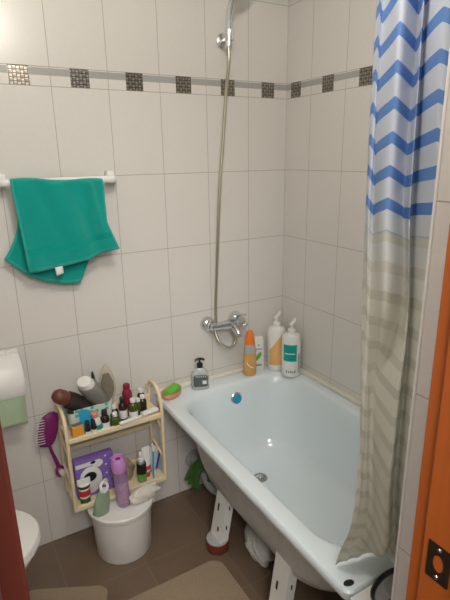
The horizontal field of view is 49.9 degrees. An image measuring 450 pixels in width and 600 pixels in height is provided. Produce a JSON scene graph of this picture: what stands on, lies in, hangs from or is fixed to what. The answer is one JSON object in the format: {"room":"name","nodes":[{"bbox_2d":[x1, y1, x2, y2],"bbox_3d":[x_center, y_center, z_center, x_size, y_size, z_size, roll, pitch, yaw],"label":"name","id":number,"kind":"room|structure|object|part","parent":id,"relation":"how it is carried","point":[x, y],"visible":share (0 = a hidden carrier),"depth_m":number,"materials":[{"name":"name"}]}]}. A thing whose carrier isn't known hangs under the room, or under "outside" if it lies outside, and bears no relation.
{"room":"bathroom","nodes":[
{"label":"bathroom","id":0,"kind":"room"},
{"bbox_2d":[0,0,287,545],"bbox_3d":[-0.592,-0.218,1.866,2.150,2.500,0.120,-10,19,-29],"label":"wall","id":1,"kind":"structure","parent":0,"point":[132,89],"depth_m":1.93,"materials":[{"name":"tile"}]},
{"bbox_2d":[0,348,25,400],"bbox_3d":[-0.810,0.280,1.736,0.178,0.167,0.111,-10,19,-29],"label":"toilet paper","id":2,"kind":"object","parent":1,"relation":"attached to","point":[12,379],"visible":1,"depth_m":1.72,"materials":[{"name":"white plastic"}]},
{"bbox_3d":[-0.833,0.268,1.780,0.155,0.165,0.009,-10,19,-29],"label":"plate","id":3,"kind":"part","parent":2,"relation":"part of","materials":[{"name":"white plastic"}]},
{"bbox_2d":[0,394,28,429],"bbox_3d":[-0.809,0.364,1.759,0.143,0.193,0.091,-10,19,-29],"label":"toilet roll","id":4,"kind":"object","parent":2,"relation":"hanging from","point":[13,412],"visible":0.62,"depth_m":1.75,"materials":[{"name":"green paper"}]},
{"bbox_2d":[0,170,116,186],"bbox_3d":[-0.582,-0.426,1.696,0.416,0.044,0.071,-10,19,-29],"label":"towel rail","id":5,"kind":"object","parent":1,"relation":"attached to","point":[109,176],"visible":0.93,"depth_m":1.70,"materials":[{"name":"white plastic"}]},
{"bbox_2d":[4,178,119,283],"bbox_3d":[-0.580,-0.238,1.717,0.394,0.388,0.061,-10,19,-27],"label":"towel","id":6,"kind":"object","parent":5,"relation":"hanging from","point":[62,225],"visible":0.99,"depth_m":1.69,"materials":[{"name":"teal fabric"}]},
{"bbox_2d":[54,379,167,512],"bbox_3d":[-0.463,0.577,1.997,0.398,0.434,0.172,-10,19,-29],"label":"shelf rack","id":7,"kind":"object","parent":1,"relation":"attached to","point":[65,447],"visible":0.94,"depth_m":1.98,"materials":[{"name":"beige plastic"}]},
{"bbox_2d":[35,412,63,476],"bbox_3d":[-0.690,0.580,1.905,0.095,0.280,0.033,-10,19,-29],"label":"brush","id":8,"kind":"object","parent":7,"relation":"hanging from","point":[48,426],"visible":1,"depth_m":1.89,"materials":[{"name":"purple plastic"}]},
{"bbox_3d":[-0.680,0.619,1.928,0.040,0.118,0.017,-4,17,-10],"label":"handle","id":9,"kind":"part","parent":8,"relation":"part of","materials":[{"name":"purple plastic"}]},
{"bbox_2d":[58,469,66,477],"bbox_3d":[-0.655,0.697,1.959,0.038,0.036,0.039,-10,19,-29],"label":"hook","id":10,"kind":"object","parent":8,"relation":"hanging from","point":[62,472],"visible":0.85,"depth_m":1.95,"materials":[{"name":"white plastic"}]},
{"bbox_3d":[-0.623,0.608,1.896,0.015,0.430,0.154,-10,19,-29],"label":"frame","id":11,"kind":"part","parent":7,"relation":"part of","materials":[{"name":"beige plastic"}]},
{"bbox_2d":[70,422,84,438],"bbox_3d":[-0.559,0.495,1.832,0.044,0.056,0.022,-14,21,-36],"label":"carton","id":12,"kind":"object","parent":7,"relation":"on","point":[77,429],"visible":1,"depth_m":1.82,"materials":[{"name":"cardboard"}]},
{"bbox_2d":[76,476,90,503],"bbox_3d":[-0.558,0.757,1.924,0.043,0.108,0.042,3,17,11],"label":"tube","id":13,"kind":"object","parent":7,"relation":"on","point":[83,485],"visible":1,"depth_m":1.91,"materials":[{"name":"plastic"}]},
{"bbox_2d":[78,409,90,430],"bbox_3d":[-0.534,0.459,1.852,0.044,0.088,0.010,-12,20,-33],"label":"card","id":14,"kind":"object","parent":7,"relation":"on","point":[84,415],"visible":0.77,"depth_m":1.85,"materials":[{"name":"blue cardboard"}]},
{"bbox_2d":[64,398,111,432],"bbox_3d":[-0.532,0.449,1.902,0.176,0.104,0.080,-10,19,-29],"label":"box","id":15,"kind":"object","parent":7,"relation":"on","point":[72,417],"visible":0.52,"depth_m":1.86,"materials":[{"name":"white cardboard"}]},
{"bbox_2d":[51,389,92,410],"bbox_3d":[-0.571,0.395,1.859,0.175,0.144,0.068,-10,19,-29],"label":"hairbrush","id":16,"kind":"object","parent":15,"relation":"in","point":[70,400],"visible":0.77,"depth_m":1.82,"materials":[{"name":"black plastic"}]},
{"bbox_3d":[-0.615,0.367,1.821,0.071,0.069,0.058,-10,19,-29],"label":"handle","id":17,"kind":"part","parent":16,"relation":"part of","materials":[{"name":"brown wood"}]},
{"bbox_2d":[77,376,108,404],"bbox_3d":[-0.510,0.357,1.874,0.086,0.155,0.124,7,18,26],"label":"hairbrush","id":18,"kind":"object","parent":15,"relation":"in","point":[88,387],"visible":0.96,"depth_m":1.83,"materials":[{"name":"plastic"}]},
{"bbox_2d":[99,364,115,403],"bbox_3d":[-0.462,0.367,1.919,0.060,0.238,0.034,-10,19,-29],"label":"hairbrush","id":19,"kind":"object","parent":15,"relation":"in","point":[106,379],"visible":0.69,"depth_m":1.90,"materials":[{"name":"brown wood"}]},
{"bbox_2d":[85,420,90,434],"bbox_3d":[-0.523,0.488,1.846,0.021,0.060,0.021,-10,19,-29],"label":"vial","id":20,"kind":"object","parent":7,"relation":"on","point":[87,422],"visible":1,"depth_m":1.84,"materials":[{"name":"black glass"}]},
{"bbox_2d":[72,447,114,499],"bbox_3d":[-0.532,0.708,1.976,0.156,0.172,0.038,-10,19,-29],"label":"carton","id":21,"kind":"object","parent":7,"relation":"on","point":[96,465],"visible":0.77,"depth_m":1.96,"materials":[{"name":"purple cardboard"}]},
{"bbox_2d":[84,472,96,481],"bbox_3d":[-0.542,0.712,1.948,0.052,0.044,0.001,-10,19,-29],"label":"print","id":22,"kind":"object","parent":21,"relation":"attached to","point":[93,475],"depth_m":1.95,"materials":[{"name":"plastic"}]},
{"bbox_2d":[75,455,110,492],"bbox_3d":[-0.526,0.708,1.958,0.147,0.156,0.001,-10,19,-29],"label":"print","id":23,"kind":"object","parent":21,"relation":"attached to","point":[98,467],"depth_m":1.95},
{"bbox_2d":[91,418,96,432],"bbox_3d":[-0.504,0.484,1.859,0.021,0.060,0.021,-10,19,-29],"label":"vial","id":24,"kind":"object","parent":7,"relation":"on","point":[93,424],"visible":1,"depth_m":1.85,"materials":[{"name":"brown glass"}]},
{"bbox_2d":[91,411,103,429],"bbox_3d":[-0.492,0.468,1.867,0.047,0.091,0.029,-16,22,-41],"label":"tube","id":25,"kind":"object","parent":7,"relation":"on","point":[94,414],"visible":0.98,"depth_m":1.85,"materials":[{"name":"white plastic"}]},
{"bbox_2d":[100,408,109,427],"bbox_3d":[-0.469,0.463,1.891,0.035,0.080,0.035,-10,19,-29],"label":"medicine bottle","id":26,"kind":"object","parent":7,"relation":"on","point":[104,417],"visible":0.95,"depth_m":1.88,"materials":[{"name":"brown glass"}]},
{"bbox_2d":[110,411,120,425],"bbox_3d":[-0.434,0.469,1.913,0.041,0.056,0.041,-10,19,-29],"label":"bottle","id":27,"kind":"object","parent":7,"relation":"on","point":[115,419],"visible":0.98,"depth_m":1.90,"materials":[{"name":"green glass"}]},
{"bbox_2d":[112,403,118,414],"bbox_3d":[-0.444,0.452,1.945,0.030,0.071,0.030,-10,19,-29],"label":"medicine bottle","id":28,"kind":"object","parent":7,"relation":"on","point":[114,406],"visible":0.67,"depth_m":1.93,"materials":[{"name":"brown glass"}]},
{"bbox_2d":[118,396,127,420],"bbox_3d":[-0.410,0.436,1.945,0.035,0.100,0.035,-10,19,-29],"label":"medicine bottle","id":29,"kind":"object","parent":7,"relation":"on","point":[123,413],"visible":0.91,"depth_m":1.93,"materials":[{"name":"brown glass"}]},
{"bbox_2d":[111,457,134,480],"bbox_3d":[-0.441,0.717,2.039,0.126,0.116,0.063,-10,19,-29],"label":"wrapped bundle","id":30,"kind":"object","parent":7,"relation":"on","point":[130,466],"visible":0.26,"depth_m":2.04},
{"bbox_2d":[122,383,131,415],"bbox_3d":[-0.399,0.406,1.979,0.040,0.138,0.040,-10,19,-29],"label":"bottle","id":31,"kind":"object","parent":7,"relation":"on","point":[127,393],"visible":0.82,"depth_m":1.96,"materials":[{"name":"plastic"}]},
{"bbox_2d":[119,415,141,425],"bbox_3d":[-0.376,0.477,1.928,0.095,0.012,0.020,-14,21,-36],"label":"tube","id":32,"kind":"object","parent":7,"relation":"on","point":[138,416],"visible":1,"depth_m":1.92,"materials":[{"name":"plastic"}]},
{"bbox_2d":[128,397,137,417],"bbox_3d":[-0.371,0.438,1.956,0.037,0.089,0.037,-10,19,-29],"label":"medicine bottle","id":33,"kind":"object","parent":7,"relation":"on","point":[133,408],"visible":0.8,"depth_m":1.94,"materials":[{"name":"green glass"}]},
{"bbox_2d":[136,397,141,414],"bbox_3d":[-0.356,0.437,1.987,0.026,0.073,0.026,-10,19,-29],"label":"bottle","id":34,"kind":"object","parent":7,"relation":"on","point":[138,402],"visible":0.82,"depth_m":1.98,"materials":[{"name":"green glass"}]},
{"bbox_2d":[137,388,144,397],"bbox_3d":[-0.351,0.414,2.029,0.032,0.092,0.032,-10,19,-29],"label":"medicine bottle","id":35,"kind":"object","parent":7,"relation":"on","point":[140,390],"visible":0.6,"depth_m":2.01,"materials":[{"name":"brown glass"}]},
{"bbox_2d":[136,451,146,482],"bbox_3d":[-0.353,0.703,2.043,0.042,0.139,0.042,-10,19,-29],"label":"spray bottle","id":36,"kind":"object","parent":7,"relation":"on","point":[141,464],"visible":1,"depth_m":2.03,"materials":[{"name":"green plastic"}]},
{"bbox_2d":[140,394,146,410],"bbox_3d":[-0.340,0.428,2.001,0.032,0.080,0.032,-10,19,-29],"label":"medicine bottle","id":37,"kind":"object","parent":7,"relation":"on","point":[143,401],"visible":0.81,"depth_m":1.99,"materials":[{"name":"brown glass"}]},
{"bbox_2d":[141,445,150,476],"bbox_3d":[-0.335,0.693,2.074,0.038,0.141,0.028,-7,18,-20],"label":"toothpaste tube","id":38,"kind":"object","parent":7,"relation":"on","point":[145,450],"visible":0.66,"depth_m":2.07,"materials":[{"name":"white plastic"}]},
{"bbox_2d":[140,406,159,416],"bbox_3d":[-0.303,0.455,1.985,0.085,0.018,0.030,-15,21,-38],"label":"tube","id":39,"kind":"object","parent":7,"relation":"on","point":[156,408],"visible":0.9,"depth_m":1.97,"materials":[{"name":"white plastic"}]},
{"bbox_2d":[151,445,154,478],"bbox_3d":[-0.306,0.690,2.066,0.014,0.150,0.030,4,17,17],"label":"toothbrush","id":40,"kind":"object","parent":7,"relation":"on","point":[152,446],"visible":1,"depth_m":2.06,"materials":[{"name":"plastic"}]},
{"bbox_3d":[-0.305,0.702,2.067,0.009,0.126,0.026,2,17,10],"label":"handle","id":41,"kind":"part","parent":40,"relation":"part of","materials":[{"name":"blue plastic"}]},
{"bbox_2d":[149,445,159,474],"bbox_3d":[-0.303,0.691,2.094,0.046,0.132,0.026,-10,19,-28],"label":"toothbrush","id":42,"kind":"object","parent":7,"relation":"on","point":[156,454],"visible":0.66,"depth_m":2.09,"materials":[{"name":"white plastic"}]},
{"bbox_3d":[-0.293,0.547,2.081,0.015,0.430,0.154,-10,19,-29],"label":"frame","id":43,"kind":"part","parent":7,"relation":"part of","materials":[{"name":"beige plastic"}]},
{"bbox_2d":[185,449,216,494],"bbox_3d":[-0.005,0.832,2.247,0.408,0.167,0.102,10,20,33],"label":"drain pipe","id":44,"kind":"object","parent":1,"relation":"attached to","point":[191,457],"visible":0.23,"depth_m":2.27,"materials":[{"name":"grey plastic"}]},
{"bbox_2d":[184,458,210,488],"bbox_3d":[-0.102,0.800,2.253,0.147,0.137,0.122,-10,19,-29],"label":"glove","id":45,"kind":"object","parent":44,"relation":"on","point":[194,472],"visible":0.61,"depth_m":2.24,"materials":[{"name":"green rubber"}]},
{"bbox_2d":[154,361,266,394],"bbox_3d":[-0.009,0.355,2.307,0.700,0.018,0.014,-10,19,-29],"label":"trim","id":46,"kind":"structure","parent":1,"relation":"attached to","point":[238,370],"depth_m":2.29,"materials":[{"name":"beige plastic"}]},
{"bbox_2d":[200,311,247,336],"bbox_3d":[0.013,0.107,2.180,0.218,0.105,0.125,-10,19,-29],"label":"mixer tap","id":47,"kind":"object","parent":1,"relation":"attached to","point":[235,319],"visible":1,"depth_m":2.16,"materials":[{"name":"silver metal"}]},
{"bbox_3d":[0.051,0.133,2.175,0.037,0.058,0.065,-10,19,-29],"label":"spout","id":48,"kind":"part","parent":47,"relation":"part of","materials":[{"name":"silver metal"}]},
{"bbox_2d":[216,29,233,50],"bbox_3d":[0.016,-1.012,1.879,0.070,0.066,0.093,-10,19,-29],"label":"holder","id":49,"kind":"object","parent":1,"relation":"attached to","point":[228,34],"visible":0.88,"depth_m":1.90,"materials":[{"name":"silver metal"}]},
{"bbox_2d":[214,0,236,348],"bbox_3d":[0.027,-0.478,1.987,0.182,1.468,0.082,12,21,37],"label":"shower","id":50,"kind":"object","parent":1,"relation":"attached to","point":[231,3],"visible":0.92,"depth_m":1.98,"materials":[{"name":"silver metal"}]},
{"bbox_3d":[0.029,-1.062,1.810,0.028,0.202,0.075,-13,21,-36],"label":"handle","id":51,"kind":"part","parent":50,"relation":"part of","materials":[{"name":"silver metal"}]},
{"bbox_2d":[25,484,344,599],"bbox_3d":[-0.163,1.222,1.566,2.150,0.100,1.740,-10,19,-29],"label":"floor","id":52,"kind":"structure","parent":0,"point":[181,522],"depth_m":1.96,"materials":[{"name":"tile"}]},
{"bbox_2d":[15,510,40,568],"bbox_3d":[-0.881,0.812,1.413,0.657,0.793,0.406,-10,19,-29],"label":"toilet","id":53,"kind":"object","parent":52,"relation":"on","point":[28,526],"visible":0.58,"depth_m":1.51,"materials":[{"name":"white glazed ceramic"}]},
{"bbox_3d":[-0.814,0.786,1.447,0.497,0.019,0.404,-10,19,-29],"label":"seat","id":54,"kind":"part","parent":53,"relation":"part of","materials":[{"name":"white plastic"}]},
{"bbox_2d":[29,585,107,599],"bbox_3d":[-0.588,1.127,1.701,0.314,0.014,0.274,-2,17,-3],"label":"bath mat","id":55,"kind":"object","parent":52,"relation":"on","point":[97,592],"visible":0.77,"depth_m":1.80,"materials":[{"name":"beige fabric"}]},
{"bbox_2d":[88,493,154,564],"bbox_3d":[-0.423,0.922,2.014,0.271,0.227,0.260,-10,19,-29],"label":"bucket","id":56,"kind":"object","parent":52,"relation":"on","point":[122,535],"visible":0.59,"depth_m":1.92,"materials":[{"name":"white plastic"}]},
{"bbox_2d":[93,481,109,516],"bbox_3d":[-0.488,0.778,1.897,0.075,0.144,0.044,-13,21,-35],"label":"bottle","id":57,"kind":"object","parent":56,"relation":"on","point":[102,501],"visible":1,"depth_m":1.88,"materials":[{"name":"green plastic"}]},
{"bbox_2d":[110,453,130,507],"bbox_3d":[-0.415,0.720,1.929,0.066,0.226,0.060,-16,22,-41],"label":"spray can","id":58,"kind":"object","parent":56,"relation":"on","point":[118,462],"visible":0.98,"depth_m":1.91,"materials":[{"name":"purple metal"}]},
{"bbox_3d":[-0.427,0.824,1.983,0.265,0.022,0.260,-10,19,-29],"label":"lid","id":59,"kind":"part","parent":56,"relation":"part of","materials":[{"name":"white plastic"}]},
{"bbox_2d":[129,481,161,504],"bbox_3d":[-0.327,0.785,1.980,0.146,0.065,0.061,-14,21,-38],"label":"rag","id":60,"kind":"object","parent":56,"relation":"on","point":[144,492],"visible":1,"depth_m":1.95,"materials":[{"name":"white fabric"}]},
{"bbox_2d":[129,561,249,599],"bbox_3d":[-0.040,1.157,1.574,0.434,0.014,0.684,-10,19,-29],"label":"bath mat","id":61,"kind":"object","parent":52,"relation":"on","point":[211,580],"visible":1,"depth_m":1.82,"materials":[{"name":"beige fabric"}]},
{"bbox_2d":[206,531,228,555],"bbox_3d":[-0.030,1.007,2.014,0.096,0.052,0.096,-10,19,-29],"label":"pad","id":62,"kind":"object","parent":52,"relation":"on","point":[213,547],"visible":0.71,"depth_m":1.98,"materials":[{"name":"red rubber"}]},
{"bbox_3d":[-0.031,0.985,2.007,0.094,0.006,0.094,-10,19,-29],"label":"plate","id":63,"kind":"part","parent":62,"relation":"part of","materials":[{"name":"white plastic"}]},
{"bbox_2d":[245,523,274,567],"bbox_3d":[0.136,0.989,1.988,0.116,0.097,0.223,-4,17,-12],"label":"cloth bundle","id":64,"kind":"object","parent":52,"relation":"on","point":[259,551],"visible":0.58,"depth_m":1.92,"materials":[{"name":"white fabric"}]},
{"bbox_2d":[156,365,394,599],"bbox_3d":[0.295,0.771,1.897,0.696,0.560,1.196,-10,19,-29],"label":"bathtub","id":65,"kind":"object","parent":52,"relation":"on","point":[281,451],"visible":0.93,"depth_m":2.02,"materials":[{"name":"white ceramic"}]},
{"bbox_2d":[161,386,181,399],"bbox_3d":[-0.235,0.408,2.126,0.074,0.028,0.112,9,19,30],"label":"soap dish","id":66,"kind":"object","parent":65,"relation":"on","point":[166,397],"visible":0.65,"depth_m":2.09,"materials":[{"name":"plastic"}]},
{"bbox_2d":[163,383,180,394],"bbox_3d":[-0.232,0.397,2.121,0.046,0.040,0.081,8,19,28],"label":"sponge","id":67,"kind":"object","parent":66,"relation":"in","point":[173,388],"visible":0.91,"depth_m":2.11,"materials":[{"name":"green plastic"}]},
{"bbox_2d":[191,357,208,389],"bbox_3d":[-0.112,0.329,2.177,0.082,0.148,0.048,-3,17,-8],"label":"soap dispenser","id":68,"kind":"object","parent":65,"relation":"on","point":[200,375],"visible":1,"depth_m":2.16,"materials":[{"name":"clear plastic"}]},
{"bbox_2d":[191,367,208,389],"bbox_3d":[-0.112,0.350,2.184,0.082,0.103,0.046,-3,17,-8],"label":"bottle","id":69,"kind":"object","parent":68,"relation":"attached to","point":[200,375],"depth_m":2.16,"materials":[{"name":"clear plastic"}]},
{"bbox_3d":[0.058,0.460,2.246,0.045,0.045,0.014,-10,19,-29],"label":"overflow knob","id":70,"kind":"part","parent":65,"relation":"part of","materials":[{"name":"blue plastic"}]},
{"bbox_2d":[243,330,256,375],"bbox_3d":[0.119,0.251,2.292,0.065,0.225,0.041,-5,17,-15],"label":"shampoo bottle","id":71,"kind":"object","parent":65,"relation":"on","point":[250,364],"visible":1,"depth_m":2.28,"materials":[{"name":"orange plastic"}]},
{"bbox_2d":[255,336,263,370],"bbox_3d":[0.160,0.261,2.350,0.059,0.170,0.032,-4,17,-10],"label":"bottle","id":72,"kind":"object","parent":65,"relation":"on","point":[259,341],"visible":0.63,"depth_m":2.33,"materials":[{"name":"white plastic"}]},
{"bbox_2d":[267,311,284,370],"bbox_3d":[0.249,0.195,2.356,0.088,0.290,0.089,-10,19,-29],"label":"pump bottle","id":73,"kind":"object","parent":65,"relation":"on","point":[275,332],"visible":0.91,"depth_m":2.33,"materials":[{"name":"white plastic"}]},
{"bbox_2d":[281,318,300,376],"bbox_3d":[0.313,0.221,2.285,0.091,0.280,0.090,-12,20,-33],"label":"pump bottle","id":74,"kind":"object","parent":65,"relation":"on","point":[291,340],"visible":1,"depth_m":2.26,"materials":[{"name":"white plastic"}]},
{"bbox_2d":[282,0,376,400],"bbox_3d":[0.732,-0.171,1.639,0.100,2.500,1.620,-10,19,-29],"label":"wall","id":75,"kind":"structure","parent":0,"point":[330,51],"depth_m":2.00,"materials":[{"name":"tile"}]},
{"bbox_2d":[300,368,360,406],"bbox_3d":[0.590,0.445,1.975,0.014,0.018,1.186,-10,19,-29],"label":"trim","id":76,"kind":"structure","parent":75,"relation":"attached to","point":[354,400],"depth_m":2.15,"materials":[{"name":"beige plastic"}]},
{"bbox_2d":[350,584,372,599],"bbox_3d":[0.649,0.940,1.320,0.700,0.556,0.183,-10,19,-29],"label":"wall ledge","id":77,"kind":"object","parent":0,"point":[364,594],"visible":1,"depth_m":1.15,"materials":[{"name":"tile"}]},
{"bbox_2d":[370,567,393,599],"bbox_3d":[0.383,0.666,1.112,0.106,0.095,0.098,-10,19,-29],"label":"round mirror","id":78,"kind":"object","parent":77,"relation":"on","point":[381,589],"visible":0.45,"depth_m":1.13,"materials":[{"name":"black plastic"}]},
{"bbox_2d":[394,85,449,599],"bbox_3d":[0.195,0.154,0.578,1.950,2.500,0.211,-10,19,-29],"label":"wall","id":79,"kind":"structure","parent":0,"point":[442,216],"depth_m":0.74,"materials":[{"name":"paint"}]},
{"bbox_2d":[0,224,449,599],"bbox_3d":[0.098,0.406,0.511,0.679,2.058,0.198,-10,19,-29],"label":"door","id":80,"kind":"structure","parent":79,"relation":"in","point":[429,567],"depth_m":0.65,"materials":[{"name":"orange wood"}]},
{"bbox_3d":[0.301,0.373,0.684,0.001,0.060,0.036,-10,19,-29],"label":"strike plate","id":81,"kind":"part","parent":80,"relation":"part of","materials":[{"name":"brown metal"}]},
{"bbox_2d":[391,48,449,599],"bbox_3d":[0.303,0.099,0.756,0.008,2.500,0.006,-10,19,-29],"label":"trim","id":82,"kind":"structure","parent":79,"relation":"attached to","point":[448,66],"depth_m":0.73,"materials":[{"name":"white plastic"}]},
{"bbox_3d":[0.006,-1.045,1.075,0.056,0.056,1.398,-10,19,-29],"label":"curtain rod","id":83,"kind":"object","parent":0,"visible":0},
{"bbox_2d":[336,0,449,564],"bbox_3d":[0.335,-0.106,0.902,0.166,1.670,0.354,2,17,10],"label":"shower curtain","id":84,"kind":"object","parent":83,"relation":"hanging from","point":[412,39],"visible":0.81,"depth_m":0.85,"materials":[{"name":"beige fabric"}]}
]}

